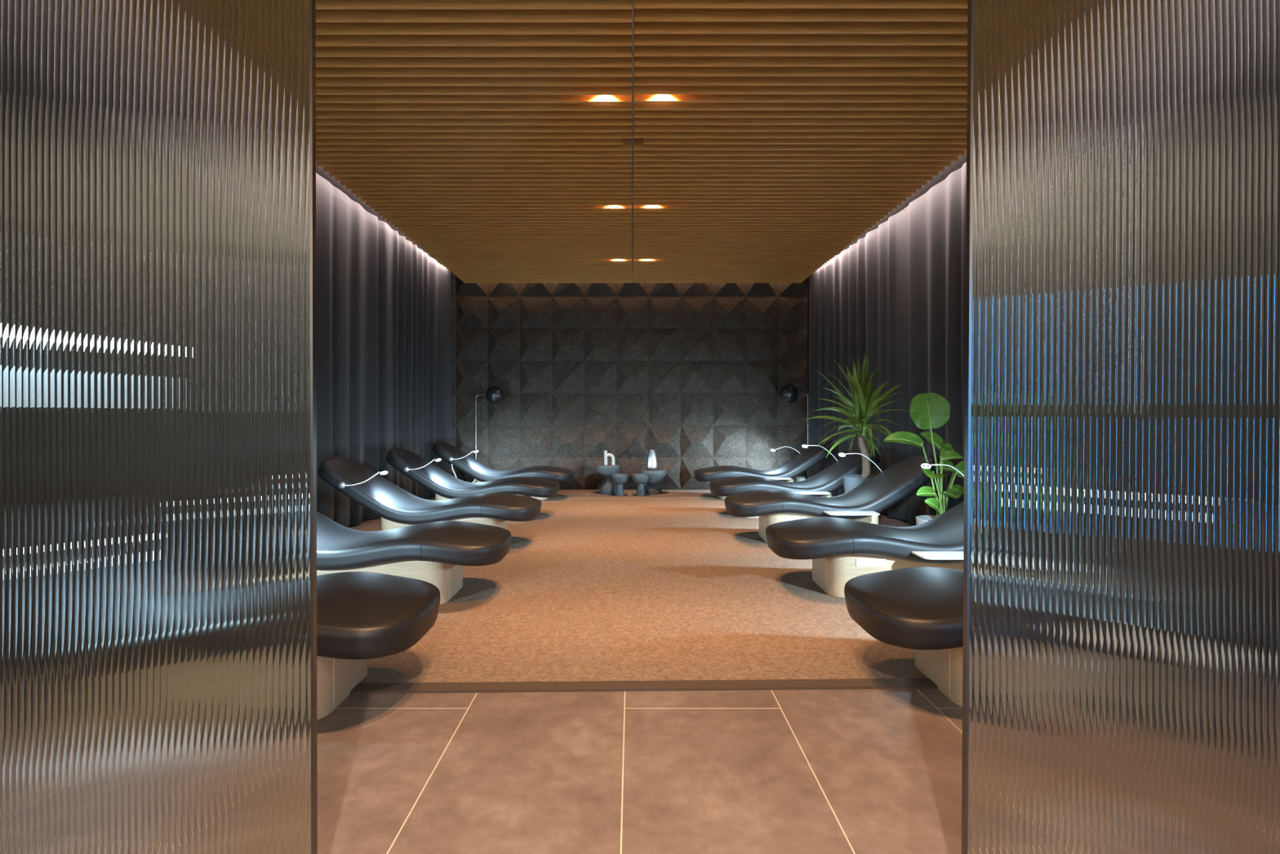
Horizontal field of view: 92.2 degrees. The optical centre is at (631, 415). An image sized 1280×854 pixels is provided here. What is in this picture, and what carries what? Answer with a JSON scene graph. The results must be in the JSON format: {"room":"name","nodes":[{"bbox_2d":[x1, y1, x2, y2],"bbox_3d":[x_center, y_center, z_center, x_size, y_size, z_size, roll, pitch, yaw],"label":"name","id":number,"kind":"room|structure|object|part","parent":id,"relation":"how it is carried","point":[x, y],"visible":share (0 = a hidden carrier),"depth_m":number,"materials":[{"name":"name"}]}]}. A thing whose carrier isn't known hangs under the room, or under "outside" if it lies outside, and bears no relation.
{"room":"spa","nodes":[
{"label":"spa","id":0,"kind":"room"},
{"bbox_2d":[451,271,808,489],"bbox_3d":[-0.031,-0.586,9.387,6.262,3.422,0.325,0,0,0],"label":"wall","id":1,"kind":"structure","parent":0,"point":[694,375],"depth_m":9.31,"materials":[{"name":"grey stone"}]},
{"bbox_2d":[316,489,962,853],"bbox_3d":[0.000,1.185,3.525,12.000,0.120,12.250,0,0,0],"label":"floor","id":2,"kind":"structure","parent":0,"point":[849,771],"depth_m":1.95,"materials":[{"name":"tile"}]},
{"bbox_2d":[475,386,504,459],"bbox_3d":[-2.115,0.347,8.900,0.540,1.555,0.269,0,0,0],"label":"floor lamp","id":3,"kind":"object","parent":2,"relation":"on","point":[494,394],"visible":0.9,"depth_m":8.83,"materials":[{"name":"black metal"}]},
{"bbox_3d":[-1.980,-0.305,8.900,0.269,0.250,0.269,0,0,0],"label":"lamp shade","id":4,"kind":"part","parent":3,"relation":"part of","materials":[{"name":"black paint"}]},
{"bbox_2d":[596,463,619,494],"bbox_3d":[-0.337,0.917,8.860,0.330,0.415,0.330,0,0,0],"label":"side table","id":5,"kind":"object","parent":2,"relation":"on","point":[607,486],"visible":0.87,"depth_m":8.76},
{"bbox_2d":[596,463,619,476],"bbox_3d":[-0.337,0.792,8.860,0.330,0.165,0.330,0,0,0],"label":"bowl","id":6,"kind":"object","parent":5,"relation":"on","point":[604,470],"depth_m":8.73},
{"bbox_2d":[604,450,614,465],"bbox_3d":[-0.322,0.607,8.860,0.160,0.206,0.048,0,0,0],"label":"sculpture","id":7,"kind":"object","parent":5,"relation":"on","point":[606,455],"visible":1,"depth_m":8.84,"materials":[{"name":"white stone"}]},
{"bbox_2d":[611,473,628,495],"bbox_3d":[-0.170,0.977,8.640,0.238,0.297,0.238,0,0,0],"label":"side table","id":8,"kind":"object","parent":2,"relation":"on","point":[620,479],"visible":0.94,"depth_m":8.58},
{"bbox_2d":[611,473,628,484],"bbox_3d":[-0.170,0.894,8.640,0.238,0.132,0.238,0,0,0],"label":"bowl","id":9,"kind":"object","parent":8,"relation":"on","point":[617,478],"depth_m":8.55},
{"bbox_2d":[632,473,648,495],"bbox_3d":[0.125,0.977,8.660,0.238,0.297,0.238,0,0,0],"label":"side table","id":10,"kind":"object","parent":2,"relation":"on","point":[640,479],"visible":0.98,"depth_m":8.60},
{"bbox_2d":[632,473,648,484],"bbox_3d":[0.125,0.894,8.660,0.238,0.132,0.238,0,0,0],"label":"bowl","id":11,"kind":"object","parent":10,"relation":"on","point":[638,478],"depth_m":8.57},
{"bbox_2d":[350,495,937,693],"bbox_3d":[0.000,1.119,5.503,5.360,0.011,6.095,0,0,0],"label":"carpet","id":12,"kind":"object","parent":2,"relation":"on","point":[591,593],"visible":0.34,"depth_m":3.39,"materials":[{"name":"carpet"}]},
{"bbox_2d":[316,571,440,719],"bbox_3d":[-1.742,0.745,2.485,1.869,0.760,0.705,0,0,0],"label":"lounger","id":13,"kind":"object","parent":12,"relation":"on","point":[362,616],"visible":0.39,"depth_m":2.33,"materials":[{"name":"black leather"}]},
{"bbox_2d":[316,571,440,659],"bbox_3d":[-1.742,0.632,2.485,1.869,0.535,0.702,0,0,0],"label":"cushion","id":14,"kind":"object","parent":13,"relation":"on","point":[361,615],"depth_m":2.32,"materials":[{"name":"black leather"}]},
{"bbox_2d":[316,511,511,604],"bbox_3d":[-1.704,0.739,3.845,1.869,0.749,0.705,0,0,0],"label":"lounger","id":15,"kind":"object","parent":12,"relation":"on","point":[436,553],"visible":0.46,"depth_m":3.60,"materials":[{"name":"black leather"}]},
{"bbox_2d":[316,511,511,570],"bbox_3d":[-1.704,0.632,3.845,1.869,0.535,0.702,0,0,0],"label":"cushion","id":16,"kind":"object","parent":15,"relation":"on","point":[440,545],"depth_m":3.60,"materials":[{"name":"black leather"}]},
{"bbox_2d":[317,457,542,530],"bbox_3d":[-1.729,0.739,5.345,1.869,0.749,0.705,0,0,0],"label":"lounger","id":17,"kind":"object","parent":12,"relation":"on","point":[397,507],"visible":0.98,"depth_m":5.08,"materials":[{"name":"black leather"}]},
{"bbox_2d":[338,469,387,488],"bbox_3d":[-2.207,0.521,5.071,0.366,0.148,0.118,0,0,0],"label":"reading lamp","id":18,"kind":"object","parent":17,"relation":"attached to","point":[346,480],"depth_m":5.07,"materials":[{"name":"silver"}]},
{"bbox_2d":[386,448,559,500],"bbox_3d":[-1.744,0.739,6.825,1.869,0.749,0.705,0,0,0],"label":"lounger","id":19,"kind":"object","parent":12,"relation":"on","point":[446,486],"visible":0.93,"depth_m":6.54,"materials":[{"name":"black leather"}]},
{"bbox_2d":[404,457,440,471],"bbox_3d":[-2.222,0.521,6.551,0.366,0.148,0.118,0,0,0],"label":"reading lamp","id":20,"kind":"object","parent":19,"relation":"attached to","point":[409,466],"depth_m":6.55,"materials":[{"name":"silver"}]},
{"bbox_2d":[433,442,573,499],"bbox_3d":[-1.729,0.739,8.357,1.880,0.749,0.733,0,0,0],"label":"lounger","id":21,"kind":"object","parent":12,"relation":"on","point":[457,458],"visible":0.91,"depth_m":8.07,"materials":[{"name":"black leather"}]},
{"bbox_2d":[448,449,478,461],"bbox_3d":[-2.207,0.521,8.091,0.366,0.148,0.118,0,0,0],"label":"reading lamp","id":22,"kind":"object","parent":21,"relation":"attached to","point":[453,456],"depth_m":8.08,"materials":[{"name":"silver"}]},
{"bbox_3d":[-2.196,0.769,8.041,0.328,0.297,0.080,0,0,-4],"label":"power cord","id":23,"kind":"part","parent":21,"relation":"part of","materials":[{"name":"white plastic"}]},
{"bbox_2d":[433,442,573,481],"bbox_3d":[-1.729,0.632,8.365,1.869,0.535,0.702,0,0,0],"label":"cushion","id":24,"kind":"object","parent":21,"relation":"on","point":[480,472],"depth_m":8.07,"materials":[{"name":"black leather"}]},
{"bbox_2d":[693,442,833,499],"bbox_3d":[1.788,0.739,8.331,1.884,0.749,0.868,0,0,0],"label":"lounger","id":25,"kind":"object","parent":12,"relation":"on","point":[807,459],"visible":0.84,"depth_m":8.12,"materials":[{"name":"black leather"}]},
{"bbox_2d":[693,442,833,481],"bbox_3d":[1.789,0.632,8.405,1.869,0.535,0.702,0,0,0],"label":"cushion","id":26,"kind":"object","parent":25,"relation":"on","point":[814,455],"depth_m":8.11,"materials":[{"name":"black leather"}]},
{"bbox_2d":[766,477,791,479],"bbox_3d":[1.853,0.819,8.008,0.425,0.009,0.185,0,0,0],"label":"tray","id":27,"kind":"object","parent":25,"relation":"on","point":[766,477],"depth_m":8.02,"materials":[{"name":"grey"}]},
{"bbox_2d":[770,446,799,453],"bbox_3d":[2.197,0.514,8.657,0.506,0.162,0.163,0,0,0],"label":"reading lamp","id":28,"kind":"object","parent":25,"relation":"attached to","point":[772,449],"depth_m":8.62,"materials":[{"name":"silver metal"}]},
{"bbox_2d":[709,443,880,518],"bbox_3d":[1.813,0.719,6.841,1.884,0.789,0.868,0,0,0],"label":"lounger","id":29,"kind":"object","parent":12,"relation":"on","point":[822,484],"visible":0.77,"depth_m":6.65,"materials":[{"name":"black leather"}]},
{"bbox_2d":[709,448,880,497],"bbox_3d":[1.814,0.632,6.915,1.869,0.535,0.702,0,0,0],"label":"cushion","id":30,"kind":"object","parent":29,"relation":"on","point":[830,479],"depth_m":6.65,"materials":[{"name":"black leather"}]},
{"bbox_2d":[790,491,831,494],"bbox_3d":[1.877,0.819,6.518,0.425,0.009,0.185,0,0,0],"label":"tray","id":31,"kind":"object","parent":29,"relation":"on","point":[801,492],"depth_m":6.49,"materials":[{"name":"grey"}]},
{"bbox_2d":[801,443,837,461],"bbox_3d":[2.222,0.460,7.167,0.506,0.270,0.162,0,0,0],"label":"reading lamp","id":32,"kind":"object","parent":29,"relation":"attached to","point":[804,445],"depth_m":7.13,"materials":[{"name":"silver metal"}]},
{"bbox_2d":[724,451,939,542],"bbox_3d":[1.783,0.726,5.491,1.884,0.776,0.868,0,0,0],"label":"lounger","id":33,"kind":"object","parent":12,"relation":"on","point":[863,503],"visible":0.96,"depth_m":5.32,"materials":[{"name":"black leather"}]},
{"bbox_3d":[1.420,0.897,5.319,0.180,0.045,0.006,0,0,0],"label":"control panel","id":34,"kind":"part","parent":33,"relation":"part of","materials":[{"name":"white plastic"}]},
{"bbox_2d":[823,511,879,515],"bbox_3d":[1.847,0.819,5.168,0.425,0.009,0.185,0,0,0],"label":"tray","id":35,"kind":"object","parent":33,"relation":"on","point":[825,513],"depth_m":5.14,"materials":[{"name":"grey"}]},
{"bbox_2d":[838,451,882,471],"bbox_3d":[2.192,0.467,5.817,0.506,0.257,0.162,0,0,0],"label":"reading lamp","id":36,"kind":"object","parent":33,"relation":"attached to","point":[842,454],"depth_m":5.78,"materials":[{"name":"silver metal"}]},
{"bbox_2d":[804,353,910,524],"bbox_3d":[2.286,0.239,6.247,0.950,1.750,1.121,0,0,0],"label":"yucca","id":37,"kind":"object","parent":12,"relation":"on","point":[865,403],"visible":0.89,"depth_m":6.23,"materials":[{"name":"green plant"}]},
{"bbox_2d":[765,462,964,597],"bbox_3d":[1.823,0.714,3.931,1.884,0.799,0.868,0,0,0],"label":"lounger","id":38,"kind":"object","parent":12,"relation":"on","point":[841,550],"visible":0.63,"depth_m":3.76,"materials":[{"name":"black leather"}]},
{"bbox_2d":[765,501,964,564],"bbox_3d":[1.824,0.632,4.005,1.869,0.535,0.702,0,0,0],"label":"cushion","id":39,"kind":"object","parent":38,"relation":"on","point":[834,540],"depth_m":3.76,"materials":[{"name":"black leather"}]},
{"bbox_3d":[1.460,0.897,3.759,0.180,0.045,0.006,0,0,0],"label":"control panel","id":40,"kind":"part","parent":38,"relation":"part of","materials":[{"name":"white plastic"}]},
{"bbox_2d":[911,551,963,559],"bbox_3d":[1.887,0.819,3.607,0.425,0.009,0.185,0,0,0],"label":"tray","id":41,"kind":"object","parent":38,"relation":"on","point":[934,555],"depth_m":3.60,"materials":[{"name":"grey"}]},
{"bbox_2d":[920,462,964,475],"bbox_3d":[2.232,0.455,4.257,0.506,0.280,0.162,0,0,0],"label":"reading lamp","id":42,"kind":"object","parent":38,"relation":"attached to","point":[924,464],"depth_m":4.21,"materials":[{"name":"silver metal"}]},
{"bbox_2d":[844,566,963,706],"bbox_3d":[1.863,0.722,2.501,1.884,0.805,0.868,0,0,0],"label":"lounger","id":43,"kind":"object","parent":12,"relation":"on","point":[920,609],"visible":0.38,"depth_m":2.43,"materials":[{"name":"black leather"}]},
{"bbox_2d":[844,566,963,649],"bbox_3d":[1.864,0.632,2.575,1.869,0.535,0.702,0,0,0],"label":"cushion","id":44,"kind":"object","parent":43,"relation":"on","point":[920,607],"depth_m":2.42,"materials":[{"name":"black leather"}]},
{"bbox_2d":[884,392,964,524],"bbox_3d":[2.366,0.466,4.825,0.682,1.295,0.353,0,0,-17],"label":"potted plant","id":45,"kind":"object","parent":12,"relation":"on","point":[930,411],"visible":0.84,"depth_m":4.84,"materials":[{"name":"green plant"}]},
{"bbox_2d":[915,515,937,524],"bbox_3d":[2.420,0.962,4.850,0.336,0.303,0.336,0,0,0],"label":"pot","id":46,"kind":"object","parent":45,"relation":"attached to","point":[921,519],"depth_m":4.98,"materials":[{"name":"grey"}]},
{"bbox_3d":[2.333,0.530,4.811,0.190,0.646,0.021,0,0,-18],"label":"stem","id":47,"kind":"part","parent":45,"relation":"part of","materials":[{"name":"green plant"}]},
{"bbox_3d":[2.400,0.461,4.850,0.108,0.782,0.017,0,0,0],"label":"stem","id":48,"kind":"part","parent":45,"relation":"part of","materials":[{"name":"green plant"}]},
{"bbox_3d":[2.400,0.727,4.809,0.121,0.255,0.021,0,0,-29],"label":"stem","id":49,"kind":"part","parent":45,"relation":"part of","materials":[{"name":"green plant"}]},
{"bbox_3d":[2.387,0.640,4.789,0.127,0.426,0.079,0,0,0],"label":"stem","id":50,"kind":"part","parent":45,"relation":"part of","materials":[{"name":"green plant"}]},
{"bbox_3d":[2.421,0.587,4.816,0.028,0.530,0.052,0,0,4],"label":"stem","id":51,"kind":"part","parent":45,"relation":"part of","materials":[{"name":"green plant"}]},
{"bbox_3d":[2.470,0.556,4.891,0.063,0.592,0.022,0,0,-37],"label":"stem","id":52,"kind":"part","parent":45,"relation":"part of","materials":[{"name":"green plant"}]},
{"bbox_3d":[2.437,0.720,4.800,0.022,0.265,0.063,0,0,17],"label":"stem","id":53,"kind":"part","parent":45,"relation":"part of","materials":[{"name":"green plant"}]},
{"bbox_3d":[2.510,0.633,4.888,0.150,0.441,0.022,0,0,-24],"label":"stem","id":54,"kind":"part","parent":45,"relation":"part of","materials":[{"name":"green plant"}]},
{"bbox_3d":[2.503,0.642,4.842,0.124,0.421,0.044,0,0,0],"label":"stem","id":55,"kind":"part","parent":45,"relation":"part of","materials":[{"name":"green plant"}]},
{"bbox_2d":[640,468,665,494],"bbox_3d":[0.305,0.955,8.900,0.364,0.340,0.364,0,0,0],"label":"side table","id":56,"kind":"object","parent":2,"relation":"on","point":[656,477],"visible":0.88,"depth_m":8.78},
{"bbox_2d":[646,449,657,470],"bbox_3d":[0.290,0.638,8.880,0.166,0.292,0.166,0,0,0],"label":"vase","id":57,"kind":"object","parent":56,"relation":"on","point":[651,460],"visible":1,"depth_m":8.82,"materials":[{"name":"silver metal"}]},
{"bbox_2d":[640,468,665,484],"bbox_3d":[0.305,0.890,8.900,0.364,0.210,0.364,0,0,0],"label":"bowl","id":58,"kind":"object","parent":56,"relation":"on","point":[656,477],"depth_m":8.77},
{"bbox_2d":[779,384,808,478],"bbox_3d":[2.405,0.340,8.900,0.540,1.570,0.269,0,0,0],"label":"floor lamp","id":59,"kind":"object","parent":2,"relation":"on","point":[788,393],"visible":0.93,"depth_m":8.82,"materials":[{"name":"black metal"}]},
{"bbox_3d":[2.270,-0.320,8.900,0.269,0.250,0.269,0,0,0],"label":"lamp shade","id":60,"kind":"part","parent":59,"relation":"part of","materials":[{"name":"black paint"}]},
{"bbox_2d":[795,475,805,481],"bbox_3d":[2.360,0.989,8.600,0.132,0.272,0.132,0,0,0],"label":"canister","id":61,"kind":"object","parent":2,"relation":"on","point":[798,478],"visible":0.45,"depth_m":8.55,"materials":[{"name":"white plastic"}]},
{"bbox_2d":[315,0,967,283],"bbox_3d":[0.015,-2.018,5.337,5.030,0.075,7.726,0,0,0],"label":"ceiling","id":62,"kind":"structure","parent":0,"point":[775,134],"depth_m":4.27,"materials":[{"name":"brown wood"}]},
{"bbox_2d":[315,161,441,264],"bbox_3d":[-2.740,-2.265,5.335,0.480,0.060,7.990,0,0,0],"label":"trim","id":63,"kind":"structure","parent":62,"relation":"attached to","point":[325,175],"depth_m":6.32,"materials":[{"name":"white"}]},
{"bbox_2d":[315,173,452,528],"bbox_3d":[-2.804,-0.532,5.360,0.118,3.285,7.803,0,0,1],"label":"curtain","id":64,"kind":"object","parent":62,"relation":"hanging from","point":[384,304],"visible":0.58,"depth_m":6.69,"materials":[{"name":"fabric"}]},
{"bbox_2d":[631,0,633,283],"bbox_3d":[0.006,-2.026,5.325,0.004,0.068,7.850,0,0,0],"label":"trim","id":65,"kind":"structure","parent":62,"relation":"attached to","point":[633,0],"depth_m":3.94,"materials":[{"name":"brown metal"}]},
{"bbox_2d":[622,0,644,207],"bbox_3d":[0.000,-2.220,5.335,5.000,0.150,7.990,0,0,0],"label":"trim","id":66,"kind":"structure","parent":62,"relation":"attached to","point":[633,138],"depth_m":4.40,"materials":[{"name":"black"}]},
{"bbox_2d":[829,150,966,259],"bbox_3d":[2.740,-2.265,5.335,0.480,0.060,7.990,0,0,0],"label":"trim","id":67,"kind":"structure","parent":62,"relation":"attached to","point":[954,166],"depth_m":6.12,"materials":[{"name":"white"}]},
{"bbox_2d":[842,474,881,524],"bbox_3d":[2.360,0.866,6.270,0.400,0.495,0.400,0,0,0],"label":"pot","id":68,"kind":"object","parent":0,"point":[851,482],"depth_m":6.19,"materials":[{"name":"grey"}]},
{"bbox_3d":[3.040,-0.585,5.475,0.120,3.420,8.350,0,0,0],"label":"wall","id":69,"kind":"structure","parent":0,"visible":0},
{"bbox_2d":[808,161,966,525],"bbox_3d":[2.849,-0.532,5.362,0.155,3.285,7.805,0,0,-2],"label":"curtain","id":70,"kind":"object","parent":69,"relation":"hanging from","point":[895,296],"visible":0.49,"depth_m":6.56,"materials":[{"name":"fabric"}]},
{"bbox_2d":[961,0,1279,853],"bbox_3d":[1.879,-0.430,1.404,2.224,3.097,0.016,0,0,0],"label":"door","id":71,"kind":"structure","parent":69,"relation":"in","point":[1121,655],"depth_m":1.40,"materials":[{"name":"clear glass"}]},
{"bbox_3d":[-3.040,-0.585,5.475,0.120,3.420,8.350,0,0,0],"label":"wall","id":72,"kind":"structure","parent":0,"visible":0},
{"bbox_2d":[0,0,317,853],"bbox_3d":[-1.837,-0.436,1.404,2.224,3.097,0.016,0,0,0],"label":"door","id":73,"kind":"structure","parent":72,"relation":"in","point":[158,350],"depth_m":1.40,"materials":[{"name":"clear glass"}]}
]}

